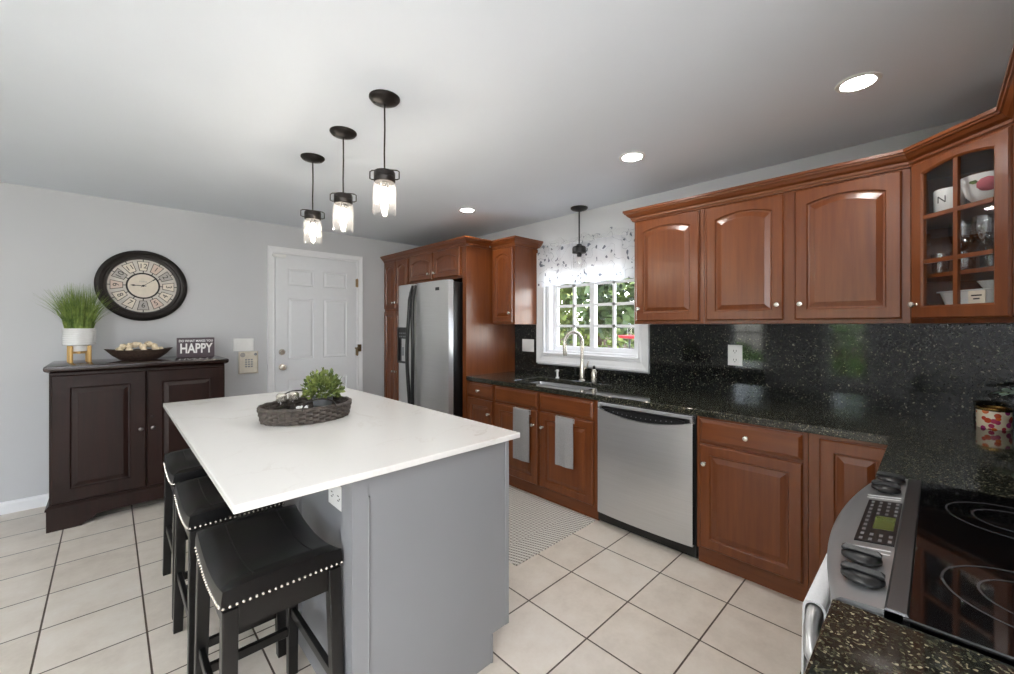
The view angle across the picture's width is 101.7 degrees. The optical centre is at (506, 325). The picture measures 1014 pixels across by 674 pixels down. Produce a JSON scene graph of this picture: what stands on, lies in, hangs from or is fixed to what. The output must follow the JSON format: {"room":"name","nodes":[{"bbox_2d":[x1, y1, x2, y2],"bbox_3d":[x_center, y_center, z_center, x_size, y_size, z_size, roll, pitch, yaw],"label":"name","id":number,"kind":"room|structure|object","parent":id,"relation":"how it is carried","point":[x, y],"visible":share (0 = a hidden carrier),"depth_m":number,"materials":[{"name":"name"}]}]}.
{"room":"kitchen","nodes":[
{"label":"kitchen","id":0,"kind":"room"},
{"bbox_2d":[0,182,420,501],"bbox_3d":[-3.256,0.164,3.447,6.386,2.392,0.150,0,0,-44],"label":"wall","id":1,"kind":"structure","parent":0,"point":[50,239],"depth_m":3.36,"materials":[{"name":"grey paint"}]},
{"bbox_2d":[0,493,48,514],"bbox_3d":[-3.900,1.316,2.713,4.140,0.088,0.014,0,0,-44],"label":"baseboard","id":2,"kind":"structure","parent":1,"relation":"attached to","point":[22,504],"depth_m":3.04,"materials":[{"name":"white paint"}]},
{"bbox_2d":[94,250,186,320],"bbox_3d":[-3.072,-0.335,3.489,0.592,0.592,0.044,0,0,-44],"label":"wall clock","id":3,"kind":"object","parent":1,"relation":"attached to","point":[142,285],"visible":0.99,"depth_m":3.48,"materials":[{"name":"brown metal"}]},
{"bbox_2d":[233,338,253,350],"bbox_3d":[-2.555,0.186,4.009,0.172,0.122,0.011,0,0,-44],"label":"light switch","id":4,"kind":"object","parent":1,"relation":"attached to","point":[239,344],"visible":1,"depth_m":4.01,"materials":[{"name":"white plastic"}]},
{"bbox_2d":[238,351,257,373],"bbox_3d":[-2.521,0.360,4.027,0.166,0.216,0.030,0,0,-44],"label":"alarm keypad","id":5,"kind":"object","parent":1,"relation":"attached to","point":[247,360],"visible":1,"depth_m":4.01,"materials":[{"name":"beige plastic"}]},
{"bbox_2d":[267,246,362,392],"bbox_3d":[-2.027,0.279,4.467,0.990,2.162,0.084,0,0,-44],"label":"door","id":6,"kind":"structure","parent":1,"relation":"in","point":[315,304],"depth_m":4.44,"materials":[{"name":"white paint"}]},
{"bbox_2d":[0,485,802,673],"bbox_3d":[-0.131,1.410,0.198,6.386,0.100,9.166,0,0,-44],"label":"floor","id":7,"kind":"structure","parent":0,"point":[94,596],"depth_m":1.97,"materials":[{"name":"tile"}]},
{"bbox_2d":[43,355,228,533],"bbox_3d":[-2.853,0.815,3.249,1.018,1.090,0.651,0,0,-44],"label":"sideboard","id":8,"kind":"object","parent":7,"relation":"on","point":[111,433],"visible":0.89,"depth_m":2.92,"materials":[{"name":"brown wood"}]},
{"bbox_2d":[67,345,91,362],"bbox_3d":[-3.167,0.209,3.059,0.119,0.121,0.119,0,0,38],"label":"plant stand","id":9,"kind":"object","parent":8,"relation":"on","point":[88,354],"visible":0.83,"depth_m":3.04,"materials":[{"name":"brown wood"}]},
{"bbox_2d":[34,282,116,350],"bbox_3d":[-3.173,-0.064,3.056,0.470,0.506,0.492,0,0,22],"label":"potted plant","id":10,"kind":"object","parent":9,"relation":"on","point":[78,316],"visible":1,"depth_m":3.01,"materials":[{"name":"green plant"}]},
{"bbox_2d":[104,347,172,359],"bbox_3d":[-2.899,0.224,3.261,0.410,0.092,0.220,0,0,-44],"label":"wooden bowl","id":11,"kind":"object","parent":8,"relation":"on","point":[135,354],"visible":0.96,"depth_m":3.19,"materials":[{"name":"brown wood"}]},
{"bbox_2d":[119,344,126,349],"bbox_3d":[-2.967,0.164,3.199,0.045,0.046,0.041,0,0,-11],"label":"dried flower","id":12,"kind":"object","parent":11,"relation":"in","point":[123,346],"visible":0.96,"depth_m":3.18,"materials":[{"name":"beige plant"}]},
{"bbox_2d":[145,341,152,346],"bbox_3d":[-2.857,0.149,3.294,0.045,0.051,0.045,0,0,18],"label":"dried flower","id":13,"kind":"object","parent":11,"relation":"in","point":[148,343],"visible":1,"depth_m":3.28,"materials":[{"name":"beige plant"}]},
{"bbox_2d":[177,337,213,357],"bbox_3d":[-2.667,0.187,3.542,0.257,0.165,0.036,0,0,-44],"label":"block sign","id":14,"kind":"object","parent":8,"relation":"on","point":[186,347],"visible":1,"depth_m":3.53,"materials":[{"name":"black wood"}]},
{"bbox_2d":[162,448,206,619],"bbox_3d":[-1.597,1.022,2.196,0.328,0.676,0.498,0,0,-44],"label":"bar stool","id":15,"kind":"object","parent":7,"relation":"on","point":[180,465],"visible":0.36,"depth_m":2.18,"materials":[{"name":"black leather"}]},
{"bbox_2d":[173,475,285,673],"bbox_3d":[-1.199,1.022,1.774,0.328,0.676,0.498,0,0,-44],"label":"bar stool","id":16,"kind":"object","parent":7,"relation":"on","point":[199,505],"visible":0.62,"depth_m":1.67,"materials":[{"name":"black leather"}]},
{"bbox_2d":[194,504,343,673],"bbox_3d":[-0.786,1.022,1.348,0.328,0.676,0.498,0,0,-44],"label":"bar stool","id":17,"kind":"object","parent":7,"relation":"on","point":[253,568],"visible":1,"depth_m":1.28,"materials":[{"name":"black leather"}]},
{"bbox_2d":[282,441,508,673],"bbox_3d":[-0.849,0.916,2.165,0.710,0.888,1.823,0,0,-44],"label":"kitchen island","id":18,"kind":"object","parent":7,"relation":"on","point":[424,547],"visible":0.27,"depth_m":1.48,"materials":[{"name":"grey paint"}]},
{"bbox_2d":[329,486,340,510],"bbox_3d":[-0.598,0.595,1.443,0.006,0.082,0.125,0,0,-44],"label":"outlet plate","id":19,"kind":"object","parent":18,"relation":"attached to","point":[334,493],"depth_m":1.44,"materials":[{"name":"white plastic"}]},
{"bbox_2d":[163,386,519,513],"bbox_3d":[-0.966,0.461,2.063,1.023,0.022,1.887,0,0,-44],"label":"island countertop","id":20,"kind":"structure","parent":18,"relation":"on","point":[252,464],"depth_m":1.57,"materials":[{"name":"white stone"}]},
{"bbox_2d":[257,390,351,425],"bbox_3d":[-0.975,0.391,2.011,0.424,0.117,0.344,0,0,-44],"label":"woven tray","id":21,"kind":"object","parent":20,"relation":"on","point":[269,413],"visible":0.89,"depth_m":1.89,"materials":[{"name":"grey wicker"}]},
{"bbox_2d":[276,393,286,409],"bbox_3d":[-1.093,0.384,2.002,0.048,0.112,0.048,0,0,-44],"label":"glass shaker","id":22,"kind":"object","parent":21,"relation":"on","point":[280,397],"visible":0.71,"depth_m":1.99,"materials":[{"name":"white"}]},
{"bbox_2d":[288,391,298,409],"bbox_3d":[-1.060,0.384,2.054,0.048,0.112,0.048,0,0,-44],"label":"glass shaker","id":23,"kind":"object","parent":21,"relation":"on","point":[294,395],"visible":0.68,"depth_m":2.04,"materials":[{"name":"white"}]},
{"bbox_2d":[300,367,345,406],"bbox_3d":[-0.940,0.325,2.103,0.216,0.229,0.216,0,0,-44],"label":"potted plant","id":24,"kind":"object","parent":21,"relation":"in","point":[320,379],"visible":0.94,"depth_m":2.07,"materials":[{"name":"green plant"}]},
{"bbox_2d":[384,258,409,400],"bbox_3d":[-1.068,0.292,5.044,0.716,2.135,0.578,0,0,-44],"label":"pantry cabinet","id":25,"kind":"object","parent":7,"relation":"on","point":[396,273],"visible":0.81,"depth_m":4.88,"materials":[{"name":"brown wood"}]},
{"bbox_2d":[397,279,462,417],"bbox_3d":[-0.633,0.465,4.399,0.813,1.790,0.933,0,0,-44],"label":"refrigerator","id":26,"kind":"object","parent":7,"relation":"on","point":[430,329],"visible":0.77,"depth_m":4.01,"materials":[{"name":"silver metal"}]},
{"bbox_2d":[467,381,494,425],"bbox_3d":[-0.028,0.939,3.967,0.692,0.842,0.378,0,0,-44],"label":"base cabinet","id":27,"kind":"object","parent":7,"relation":"on","point":[481,396],"visible":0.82,"depth_m":3.72,"materials":[{"name":"brown wood"}]},
{"bbox_2d":[463,246,514,418],"bbox_3d":[-0.164,0.292,4.141,0.665,2.135,0.055,0,0,-44],"label":"end panel","id":28,"kind":"object","parent":7,"relation":"on","point":[488,347],"visible":0.34,"depth_m":4.02,"materials":[{"name":"brown wood"}]},
{"bbox_2d":[495,385,599,520],"bbox_3d":[0.471,0.939,3.448,0.692,0.842,1.060,0,0,-44],"label":"base cabinet","id":29,"kind":"object","parent":7,"relation":"on","point":[575,489],"visible":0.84,"depth_m":3.13,"materials":[{"name":"brown wood"}]},
{"bbox_3d":[0.129,0.676,3.347,0.038,0.023,0.167,0,0,-44],"label":"towel bar","id":30,"kind":"object","parent":29,"relation":"attached to","visible":0},
{"bbox_2d":[513,407,530,462],"bbox_3d":[0.117,0.879,3.336,0.027,0.416,0.175,0,0,-44],"label":"hand towel","id":31,"kind":"object","parent":30,"relation":"hanging from","point":[520,415],"visible":0.97,"depth_m":3.32,"materials":[{"name":"white fabric"}]},
{"bbox_3d":[0.432,0.676,3.031,0.038,0.023,0.152,0,0,-44],"label":"towel bar","id":32,"kind":"object","parent":29,"relation":"attached to","visible":0},
{"bbox_2d":[555,415,574,468],"bbox_3d":[0.421,0.851,3.020,0.027,0.362,0.160,0,0,-44],"label":"hand towel","id":33,"kind":"object","parent":32,"relation":"hanging from","point":[563,425],"visible":1,"depth_m":3.01,"materials":[{"name":"white fabric"}]},
{"bbox_2d":[509,485,594,565],"bbox_3d":[-0.135,1.357,3.093,0.785,0.006,1.355,0,0,-44],"label":"rug","id":34,"kind":"object","parent":7,"relation":"on","point":[536,524],"visible":0.48,"depth_m":2.81,"materials":[{"name":"white fabric"}]},
{"bbox_2d":[598,401,698,558],"bbox_3d":[1.050,0.941,2.802,0.602,0.839,0.664,0,0,-44],"label":"dishwasher","id":35,"kind":"object","parent":7,"relation":"on","point":[647,458],"visible":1,"depth_m":2.55,"materials":[{"name":"silver metal"}]},
{"bbox_2d":[697,416,808,601],"bbox_3d":[1.487,0.939,2.392,0.692,0.842,0.525,0,0,-44],"label":"base cabinet","id":36,"kind":"object","parent":7,"relation":"on","point":[753,480],"visible":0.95,"depth_m":2.15,"materials":[{"name":"brown wood"}]},
{"bbox_2d":[809,433,886,588],"bbox_3d":[1.785,0.939,1.643,1.301,0.842,0.963,0,0,-44],"label":"base cabinet","id":37,"kind":"object","parent":7,"relation":"on","point":[839,468],"visible":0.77,"depth_m":1.92,"materials":[{"name":"brown wood"}]},
{"bbox_2d":[466,371,1013,498],"bbox_3d":[0.872,0.496,2.589,1.317,0.040,3.609,0,0,-44],"label":"countertop","id":38,"kind":"structure","parent":37,"relation":"on","point":[965,455],"depth_m":1.97,"materials":[{"name":"black stone"}]},
{"bbox_2d":[529,381,593,389],"bbox_3d":[0.442,0.592,3.443,0.400,0.149,0.790,0,0,-44],"label":"sink","id":39,"kind":"object","parent":38,"relation":"in","point":[536,382],"visible":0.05,"depth_m":3.65,"materials":[{"name":"metal"}]},
{"bbox_2d":[563,330,588,380],"bbox_3d":[0.581,0.259,3.542,0.228,0.434,0.080,0,0,-10],"label":"faucet","id":40,"kind":"object","parent":38,"relation":"on","point":[582,366],"visible":1,"depth_m":3.55,"materials":[{"name":"silver metal"}]},
{"bbox_2d":[591,366,596,382],"bbox_3d":[0.728,0.405,3.455,0.044,0.142,0.043,0,0,-44],"label":"soap bottle","id":41,"kind":"object","parent":38,"relation":"on","point":[593,373],"visible":1,"depth_m":3.44,"materials":[{"name":"silver metal"}]},
{"bbox_2d":[975,405,1012,430],"bbox_3d":[2.265,0.428,1.922,0.116,0.096,0.116,0,0,-44],"label":"candle tin","id":42,"kind":"object","parent":38,"relation":"on","point":[987,416],"visible":1,"depth_m":1.89,"materials":[{"name":"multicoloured metal"}]},
{"bbox_2d":[993,387,1013,395],"bbox_3d":[2.282,0.375,1.770,0.285,0.202,0.262,0,0,-44],"label":"plant","id":43,"kind":"object","parent":38,"relation":"on","point":[1005,390],"visible":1,"depth_m":1.86,"materials":[{"name":"green plant"}]},
{"bbox_2d":[803,471,1013,665],"bbox_3d":[1.078,0.888,0.811,0.844,0.885,0.714,0,0,-44],"label":"electric range","id":44,"kind":"object","parent":7,"relation":"on","point":[936,560],"visible":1,"depth_m":0.82,"materials":[{"name":"black glass"}]},
{"bbox_2d":[801,554,830,673],"bbox_3d":[0.806,0.863,1.030,0.410,0.540,0.045,0,0,-44],"label":"dish towel","id":45,"kind":"object","parent":44,"relation":"hanging from","point":[818,594],"visible":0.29,"depth_m":0.92,"materials":[{"name":"white fabric"}]},
{"bbox_2d":[903,481,1013,661],"bbox_3d":[1.132,0.472,0.754,0.844,0.007,0.557,0,0,-44],"label":"cooktop","id":46,"kind":"object","parent":44,"relation":"in","point":[958,544],"depth_m":0.80,"materials":[{"name":"black glass"}]},
{"bbox_3d":[0.590,0.939,0.301,0.548,0.842,0.686,0,0,-44],"label":"base cabinet","id":47,"kind":"object","parent":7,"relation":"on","visible":0},
{"bbox_2d":[804,599,1013,673],"bbox_3d":[0.596,0.496,0.285,0.574,0.040,0.670,0,0,-44],"label":"countertop","id":48,"kind":"structure","parent":47,"relation":"on","point":[851,639],"depth_m":0.60,"materials":[{"name":"black stone"}]},
{"bbox_2d":[0,0,1013,245],"bbox_3d":[-0.131,-1.092,0.198,6.386,0.120,9.166,0,0,-44],"label":"ceiling","id":49,"kind":"structure","parent":0,"point":[517,113],"depth_m":1.82,"materials":[{"name":"white paint"}]},
{"bbox_2d":[300,153,324,242],"bbox_3d":[-1.191,-0.766,2.534,0.137,0.532,0.136,0,0,-32],"label":"pendant light","id":50,"kind":"object","parent":49,"relation":"hanging from","point":[314,216],"visible":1,"depth_m":2.52,"materials":[{"name":"brown metal"}]},
{"bbox_2d":[329,126,356,232],"bbox_3d":[-0.873,-0.766,2.203,0.137,0.532,0.136,0,0,-8],"label":"pendant light","id":51,"kind":"object","parent":49,"relation":"hanging from","point":[342,199],"visible":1,"depth_m":2.19,"materials":[{"name":"brown metal"}]},
{"bbox_2d":[369,89,399,212],"bbox_3d":[-0.555,-0.766,1.872,0.137,0.532,0.136,0,0,-1],"label":"pendant light","id":52,"kind":"object","parent":49,"relation":"hanging from","point":[384,177],"visible":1,"depth_m":1.85,"materials":[{"name":"brown metal"}]},
{"bbox_2d":[458,208,475,212],"bbox_3d":[-0.357,-1.029,3.692,0.156,0.006,0.156,0,0,-44],"label":"recessed light","id":53,"kind":"object","parent":49,"relation":"in","point":[465,210],"visible":1,"depth_m":3.69,"materials":[{"name":"white plastic"}]},
{"bbox_2d":[571,205,587,263],"bbox_3d":[0.632,-0.767,3.619,0.150,0.530,0.150,0,0,-44],"label":"pendant light","id":54,"kind":"object","parent":49,"relation":"hanging from","point":[579,249],"visible":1,"depth_m":3.60,"materials":[{"name":"black metal"}]},
{"bbox_2d":[619,152,645,161],"bbox_3d":[0.766,-1.029,2.528,0.156,0.006,0.156,0,0,-44],"label":"recessed light","id":55,"kind":"object","parent":49,"relation":"in","point":[630,156],"visible":1,"depth_m":2.52,"materials":[{"name":"white plastic"}]},
{"bbox_2d":[835,71,882,92],"bbox_3d":[1.490,-1.029,1.754,0.156,0.006,0.156,0,0,-44],"label":"recessed light","id":56,"kind":"object","parent":49,"relation":"in","point":[860,81],"visible":1,"depth_m":1.75,"materials":[{"name":"white plastic"}]},
{"bbox_2d":[477,118,1013,372],"bbox_3d":[0.902,0.164,3.622,0.150,2.392,5.361,0,0,-44],"label":"wall","id":57,"kind":"structure","parent":0,"point":[599,220],"depth_m":3.23,"materials":[{"name":"grey paint"}]},
{"bbox_2d":[409,246,462,283],"bbox_3d":[-0.535,-0.615,4.489,0.716,0.320,0.958,0,0,-44],"label":"upper cabinet","id":58,"kind":"object","parent":57,"relation":"attached to","point":[446,264],"visible":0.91,"depth_m":4.21,"materials":[{"name":"brown wood"}]},
{"bbox_2d":[380,235,491,262],"bbox_3d":[-0.840,-0.791,4.515,0.330,0.077,1.657,0,0,-44],"label":"crown molding","id":59,"kind":"structure","parent":58,"relation":"attached to","point":[465,240],"depth_m":4.13,"materials":[{"name":"brown wood"}]},
{"bbox_2d":[493,246,537,324],"bbox_3d":[0.067,-0.393,4.102,0.386,0.765,0.316,0,0,-44],"label":"upper cabinet","id":60,"kind":"object","parent":57,"relation":"attached to","point":[514,267],"visible":1,"depth_m":3.98,"materials":[{"name":"brown wood"}]},
{"bbox_2d":[490,235,542,249],"bbox_3d":[0.086,-0.791,4.076,0.395,0.077,0.376,0,0,-44],"label":"crown molding","id":61,"kind":"structure","parent":60,"relation":"attached to","point":[514,240],"depth_m":3.96,"materials":[{"name":"brown wood"}]},
{"bbox_2d":[537,227,634,286],"bbox_3d":[0.687,-0.601,3.696,0.058,0.459,1.095,0,0,-44],"label":"window valance","id":62,"kind":"object","parent":57,"relation":"attached to","point":[612,257],"visible":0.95,"depth_m":3.62,"materials":[{"name":"white fabric"}]},
{"bbox_2d":[536,253,649,371],"bbox_3d":[0.765,-0.175,3.740,0.184,1.084,1.184,0,0,-44],"label":"window","id":63,"kind":"structure","parent":57,"relation":"in","point":[638,358],"depth_m":3.73,"materials":[{"name":"white paint"}]},
{"bbox_2d":[635,208,703,323],"bbox_3d":[1.198,-0.393,2.926,0.386,0.765,0.487,0,0,-44],"label":"upper cabinet","id":64,"kind":"object","parent":57,"relation":"attached to","point":[669,249],"visible":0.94,"depth_m":2.79,"materials":[{"name":"brown wood"}]},
{"bbox_2d":[622,43,1013,222],"bbox_3d":[1.457,-0.791,2.228,0.754,0.077,2.207,0,0,-16],"label":"crown molding","id":65,"kind":"structure","parent":64,"relation":"attached to","point":[1000,117],"depth_m":2.07,"materials":[{"name":"brown wood"}]},
{"bbox_2d":[515,324,1013,426],"bbox_3d":[1.341,0.233,3.041,0.021,0.484,3.609,0,0,-44],"label":"backsplash","id":66,"kind":"structure","parent":57,"relation":"attached to","point":[943,371],"depth_m":2.41,"materials":[{"name":"black stone"}]},
{"bbox_2d":[522,339,533,351],"bbox_3d":[0.211,0.202,4.193,0.009,0.125,0.160,0,0,-44],"label":"wall switch","id":67,"kind":"object","parent":66,"relation":"attached to","point":[527,344],"visible":1,"depth_m":4.18,"materials":[{"name":"white plastic"}]},
{"bbox_2d":[728,345,742,365],"bbox_3d":[1.548,0.202,2.805,0.007,0.140,0.090,0,0,-44],"label":"wall outlet","id":68,"kind":"object","parent":66,"relation":"attached to","point":[735,352],"visible":1,"depth_m":2.80,"materials":[{"name":"white plastic"}]},
{"bbox_2d":[704,167,912,323],"bbox_3d":[1.697,-0.393,2.407,0.386,0.765,0.949,0,0,-44],"label":"upper cabinet","id":69,"kind":"object","parent":57,"relation":"attached to","point":[839,252],"visible":0.97,"depth_m":2.23,"materials":[{"name":"brown wood"}]},
{"bbox_2d":[907,125,1013,323],"bbox_3d":[2.150,-0.393,1.756,0.635,0.765,0.638,0,0,-44],"label":"upper cabinet","id":70,"kind":"object","parent":57,"relation":"attached to","point":[993,151],"visible":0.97,"depth_m":1.84,"materials":[{"name":"brown wood"}]},
{"bbox_2d":[933,187,965,212],"bbox_3d":[2.022,-0.569,1.889,0.106,0.106,0.104,0,0,-44],"label":"ceramic canister","id":71,"kind":"object","parent":70,"relation":"on","point":[942,198],"visible":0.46,"depth_m":1.87,"materials":[{"name":"white ceramic"}]},
{"bbox_2d":[927,202,993,229],"bbox_3d":[2.155,-0.506,1.752,0.592,0.018,0.583,0,0,-44],"label":"shelf","id":72,"kind":"object","parent":70,"relation":"attached to","point":[979,211],"depth_m":1.88,"materials":[{"name":"brown wood"}]},
{"bbox_2d":[927,266,993,282],"bbox_3d":[2.155,-0.231,1.752,0.592,0.018,0.583,0,0,-44],"label":"shelf","id":73,"kind":"object","parent":70,"relation":"attached to","point":[974,275],"depth_m":1.87,"materials":[{"name":"brown wood"}]},
{"bbox_2d":[948,220,977,269],"bbox_3d":[2.012,-0.348,1.825,0.088,0.215,0.088,0,0,-44],"label":"wine glass","id":74,"kind":"object","parent":70,"relation":"on","point":[976,220],"visible":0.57,"depth_m":1.81,"materials":[{"name":"clear glass"}]},
{"bbox_2d":[968,290,985,303],"bbox_3d":[1.951,-0.088,1.716,0.005,0.115,0.064,0,0,1],"label":"card","id":75,"kind":"object","parent":70,"relation":"in","point":[978,296],"visible":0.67,"depth_m":1.71,"materials":[{"name":"beige paper"}]},
{"bbox_2d":[961,170,993,202],"bbox_3d":[2.030,-0.573,1.742,0.168,0.115,0.168,0,0,-44],"label":"fruit bowl","id":76,"kind":"object","parent":70,"relation":"on","point":[979,186],"visible":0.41,"depth_m":1.72,"materials":[{"name":"white ceramic"}]},
{"bbox_2d":[970,220,993,267],"bbox_3d":[1.995,-0.348,1.720,0.088,0.215,0.088,0,0,-44],"label":"wine glass","id":77,"kind":"object","parent":70,"relation":"on","point":[971,220],"visible":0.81,"depth_m":1.75,"materials":[{"name":"clear glass"}]},
{"bbox_3d":[2.066,-0.061,1.803,0.281,0.062,0.281,0,0,-44],"label":"baking dish","id":78,"kind":"object","parent":70,"relation":"in","visible":0},
{"bbox_2d":[936,288,993,304],"bbox_3d":[2.066,-0.124,1.804,0.156,0.062,0.256,0,0,1],"label":"baking dish","id":79,"kind":"object","parent":78,"relation":"on","point":[947,296],"visible":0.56,"depth_m":1.81,"materials":[{"name":"white ceramic"}]},
{"bbox_2d":[977,280,993,287],"bbox_3d":[2.070,-0.173,1.757,0.098,0.036,0.098,0,0,-44],"label":"bowl","id":80,"kind":"object","parent":79,"relation":"on","point":[984,283],"visible":0.27,"depth_m":1.75,"materials":[{"name":"white ceramic"}]},
{"bbox_3d":[1.650,0.164,0.727,2.786,2.392,0.150,0,0,-44],"label":"wall","id":81,"kind":"structure","parent":0,"visible":0},
{"bbox_2d":[1013,126,1013,314],"bbox_3d":[1.766,-0.393,1.207,0.679,0.765,0.378,0,0,-44],"label":"upper cabinet","id":82,"kind":"object","parent":81,"relation":"attached to","point":[1013,126],"visible":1,"depth_m":1.52,"materials":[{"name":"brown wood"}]},
{"label":"outside","id":83,"kind":"structure","parent":0,"visible":0},
{"bbox_3d":[10.644,1.960,13.014,26.614,0.100,32.000,0,0,-44],"label":"garden","id":84,"kind":"object","parent":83,"visible":0},
{"bbox_2d":[559,284,586,338],"bbox_3d":[0.582,-1.026,10.123,3.065,5.878,3.054,0,0,-44],"label":"tree","id":85,"kind":"object","parent":84,"relation":"on","point":[564,293],"visible":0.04,"depth_m":9.70,"materials":[{"name":"green plant"}]},
{"bbox_2d":[559,278,633,348],"bbox_3d":[2.832,-1.455,12.742,4.159,6.738,4.177,0,0,-44],"label":"tree","id":86,"kind":"object","parent":84,"relation":"on","point":[601,342],"visible":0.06,"depth_m":12.03,"materials":[{"name":"green plant"}]},
{"bbox_2d":[559,328,633,348],"bbox_3d":[4.569,1.010,15.481,0.050,1.800,13.980,0,0,-44],"label":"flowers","id":87,"kind":"object","parent":84,"relation":"on","point":[625,347],"visible":0.02,"depth_m":16.09,"materials":[{"name":"plant"}]},
{"bbox_2d":[569,278,633,340],"bbox_3d":[2.506,-0.916,7.836,3.052,5.660,3.007,0,0,-44],"label":"tree","id":88,"kind":"object","parent":84,"relation":"on","point":[604,313],"visible":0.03,"depth_m":7.44,"materials":[{"name":"green plant"}]},
{"bbox_2d":[618,335,633,348],"bbox_3d":[1.423,0.940,4.796,0.260,1.940,0.260,0,0,-44],"label":"patio umbrella","id":89,"kind":"object","parent":84,"relation":"on","point":[629,337],"visible":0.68,"depth_m":4.76,"materials":[{"name":"red fabric"}]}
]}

